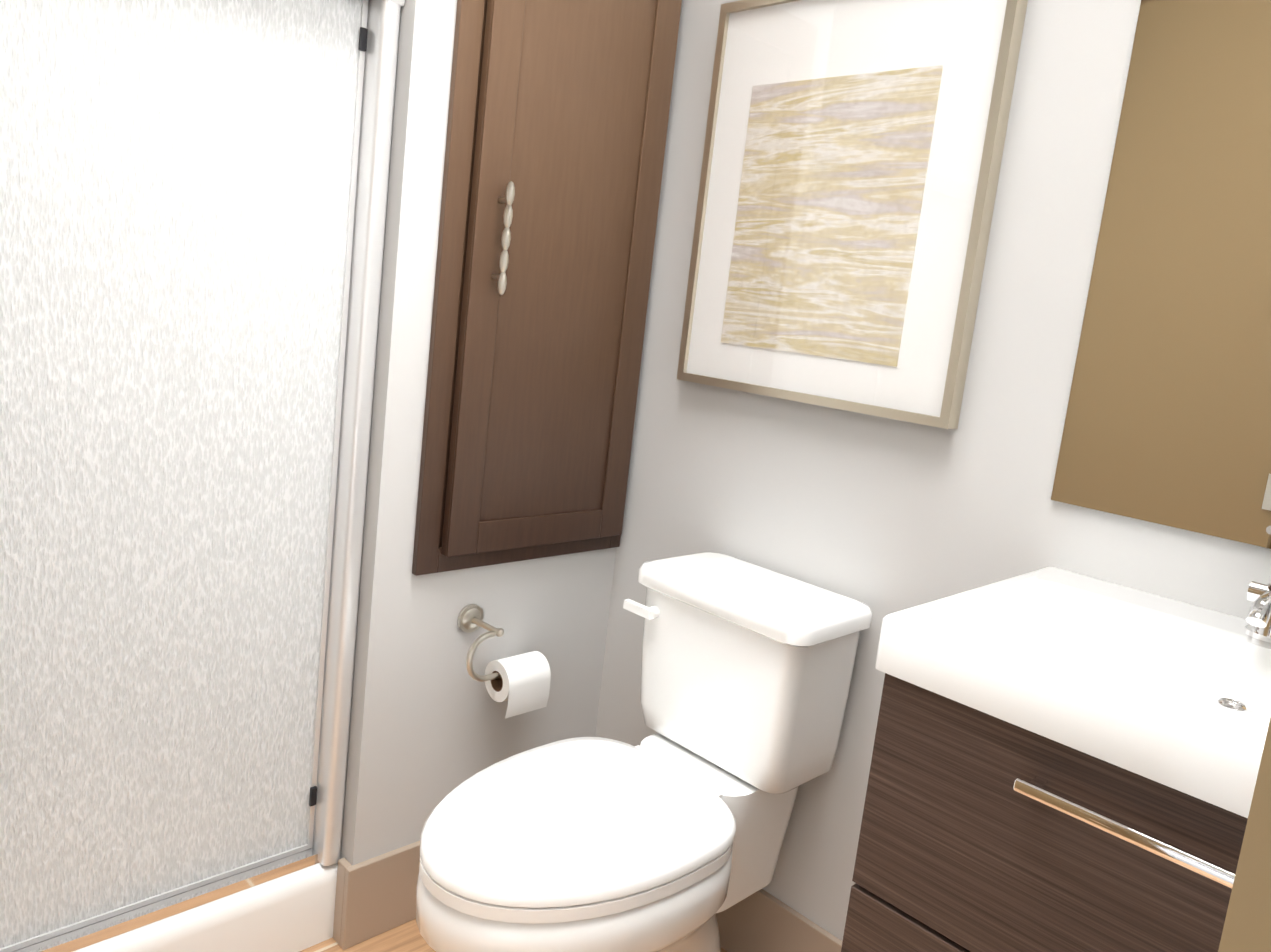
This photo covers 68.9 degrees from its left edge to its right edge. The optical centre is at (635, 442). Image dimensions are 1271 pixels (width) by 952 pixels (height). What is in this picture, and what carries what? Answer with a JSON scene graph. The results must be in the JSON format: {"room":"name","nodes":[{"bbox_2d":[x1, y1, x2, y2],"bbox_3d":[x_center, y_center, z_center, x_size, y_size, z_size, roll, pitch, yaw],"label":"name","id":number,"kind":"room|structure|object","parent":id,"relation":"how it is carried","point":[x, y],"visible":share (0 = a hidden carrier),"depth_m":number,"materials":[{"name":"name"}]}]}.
{"room":"bathroom","nodes":[
{"label":"bathroom","id":0,"kind":"room"},
{"bbox_2d":[340,0,616,864],"bbox_3d":[-0.550,-0.598,2.110,0.590,2.900,1.100,-2,12,-45],"label":"wall","id":1,"kind":"structure","parent":0,"point":[431,726],"depth_m":1.71,"materials":[{"name":"grey paint"}]},
{"bbox_2d":[12,0,404,951],"bbox_3d":[-0.901,0.008,1.220,1.186,1.588,0.070,-2,12,-45],"label":"shower door frame","id":2,"kind":"object","parent":1,"relation":"attached to","point":[380,64],"visible":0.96,"depth_m":1.59,"materials":[{"name":"silver metal"}]},
{"bbox_2d":[0,0,368,951],"bbox_3d":[-0.732,0.004,1.414,0.595,1.546,0.018,-2,12,-45],"label":"shower door","id":3,"kind":"structure","parent":2,"relation":"attached to","point":[178,178],"depth_m":1.43,"materials":[{"name":"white glass"}]},
{"bbox_2d":[333,840,420,949],"bbox_3d":[-0.334,0.851,1.902,0.564,0.160,0.016,-2,12,-45],"label":"baseboard","id":4,"kind":"structure","parent":1,"relation":"attached to","point":[375,896],"depth_m":1.74,"materials":[{"name":"beige"}]},
{"bbox_2d":[457,604,503,681],"bbox_3d":[-0.262,0.385,1.815,0.195,0.141,0.066,-2,12,-45],"label":"toilet paper holder","id":5,"kind":"object","parent":1,"relation":"attached to","point":[470,618],"visible":0.77,"depth_m":1.77,"materials":[{"name":"silver metal"}]},
{"bbox_2d":[485,651,550,717],"bbox_3d":[-0.233,0.471,1.831,0.102,0.102,0.081,-2,12,-45],"label":"toilet paper roll","id":6,"kind":"object","parent":5,"relation":"hanging from","point":[521,685],"visible":0.92,"depth_m":1.80,"materials":[{"name":"white paper"}]},
{"bbox_2d":[412,0,681,575],"bbox_3d":[-0.132,-0.359,1.745,0.509,1.214,0.074,-2,12,-45],"label":"upper cabinet","id":7,"kind":"object","parent":1,"relation":"attached to","point":[558,119],"visible":1,"depth_m":1.73,"materials":[{"name":"brown wood"}]},
{"bbox_2d":[299,919,726,951],"bbox_3d":[-1.768,1.259,-1.139,7.220,0.080,4.800,-2,12,-45],"label":"floor","id":8,"kind":"structure","parent":0,"point":[406,937],"depth_m":1.74,"materials":[{"name":"wood"}]},
{"bbox_2d":[73,862,337,951],"bbox_3d":[-1.265,0.793,1.613,1.188,0.150,0.838,-2,12,-45],"label":"shower curb","id":9,"kind":"object","parent":8,"relation":"on","point":[292,912],"visible":0.29,"depth_m":1.62,"materials":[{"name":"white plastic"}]},
{"bbox_2d":[416,552,872,951],"bbox_3d":[-0.017,0.632,1.498,0.728,0.779,0.384,-2,12,-45],"label":"toilet","id":10,"kind":"object","parent":8,"relation":"on","point":[669,836],"visible":1,"depth_m":1.47,"materials":[{"name":"white ceramic"}]},
{"bbox_2d":[841,673,1247,951],"bbox_3d":[0.582,0.724,1.065,0.491,0.857,0.564,-2,12,-45],"label":"bathroom vanity","id":11,"kind":"object","parent":8,"relation":"on","point":[980,831],"visible":0.69,"depth_m":0.95,"materials":[{"name":"brown wood"}]},
{"bbox_2d":[875,567,1270,817],"bbox_3d":[0.645,0.271,1.010,0.480,0.062,0.586,-2,12,-45],"label":"vanity sink","id":12,"kind":"object","parent":11,"relation":"in","point":[1173,694],"visible":1,"depth_m":1.03,"materials":[{"name":"white ceramic"}]},
{"bbox_2d":[1244,526,1270,642],"bbox_3d":[0.763,0.171,1.074,0.137,0.141,0.098,-2,12,-45],"label":"vanity faucet","id":13,"kind":"object","parent":12,"relation":"on","point":[1258,619],"visible":1,"depth_m":1.09,"materials":[{"name":"silver metal"}]},
{"bbox_2d":[595,0,1270,940],"bbox_3d":[0.265,-0.459,1.797,0.120,2.900,2.720,-2,12,-45],"label":"wall","id":14,"kind":"structure","parent":0,"point":[881,518],"depth_m":1.55,"materials":[{"name":"grey paint"}]},
{"bbox_2d":[716,889,841,951],"bbox_3d":[0.405,0.979,1.607,0.016,0.160,1.500,-2,12,-45],"label":"baseboard","id":15,"kind":"structure","parent":14,"relation":"attached to","point":[760,922],"depth_m":1.75,"materials":[{"name":"beige"}]},
{"bbox_2d":[677,0,1027,428],"bbox_3d":[0.337,-0.426,1.615,0.033,0.715,0.585,-2,12,-45],"label":"framed art","id":16,"kind":"object","parent":14,"relation":"attached to","point":[851,160],"visible":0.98,"depth_m":1.57,"materials":[{"name":"beige"}]},
{"bbox_2d":[1051,0,1270,548],"bbox_3d":[0.867,-0.290,1.105,0.005,0.868,0.584,-2,12,-45],"label":"wall mirror","id":17,"kind":"object","parent":14,"relation":"attached to","point":[1168,419],"visible":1,"depth_m":1.24,"materials":[{"name":"brown mirror"}]},
{"bbox_3d":[-0.182,-0.254,0.063,0.898,2.900,0.898,-2,12,-45],"label":"wall","id":18,"kind":"structure","parent":0,"visible":0},
{"bbox_2d":[1218,718,1270,951],"bbox_3d":[-0.219,-0.057,0.092,0.870,2.495,0.150,6,8,0],"label":"door frame","id":19,"kind":"structure","parent":18,"relation":"attached to","point":[1247,926],"depth_m":0.16,"materials":[{"name":"brown paint"}]}
]}

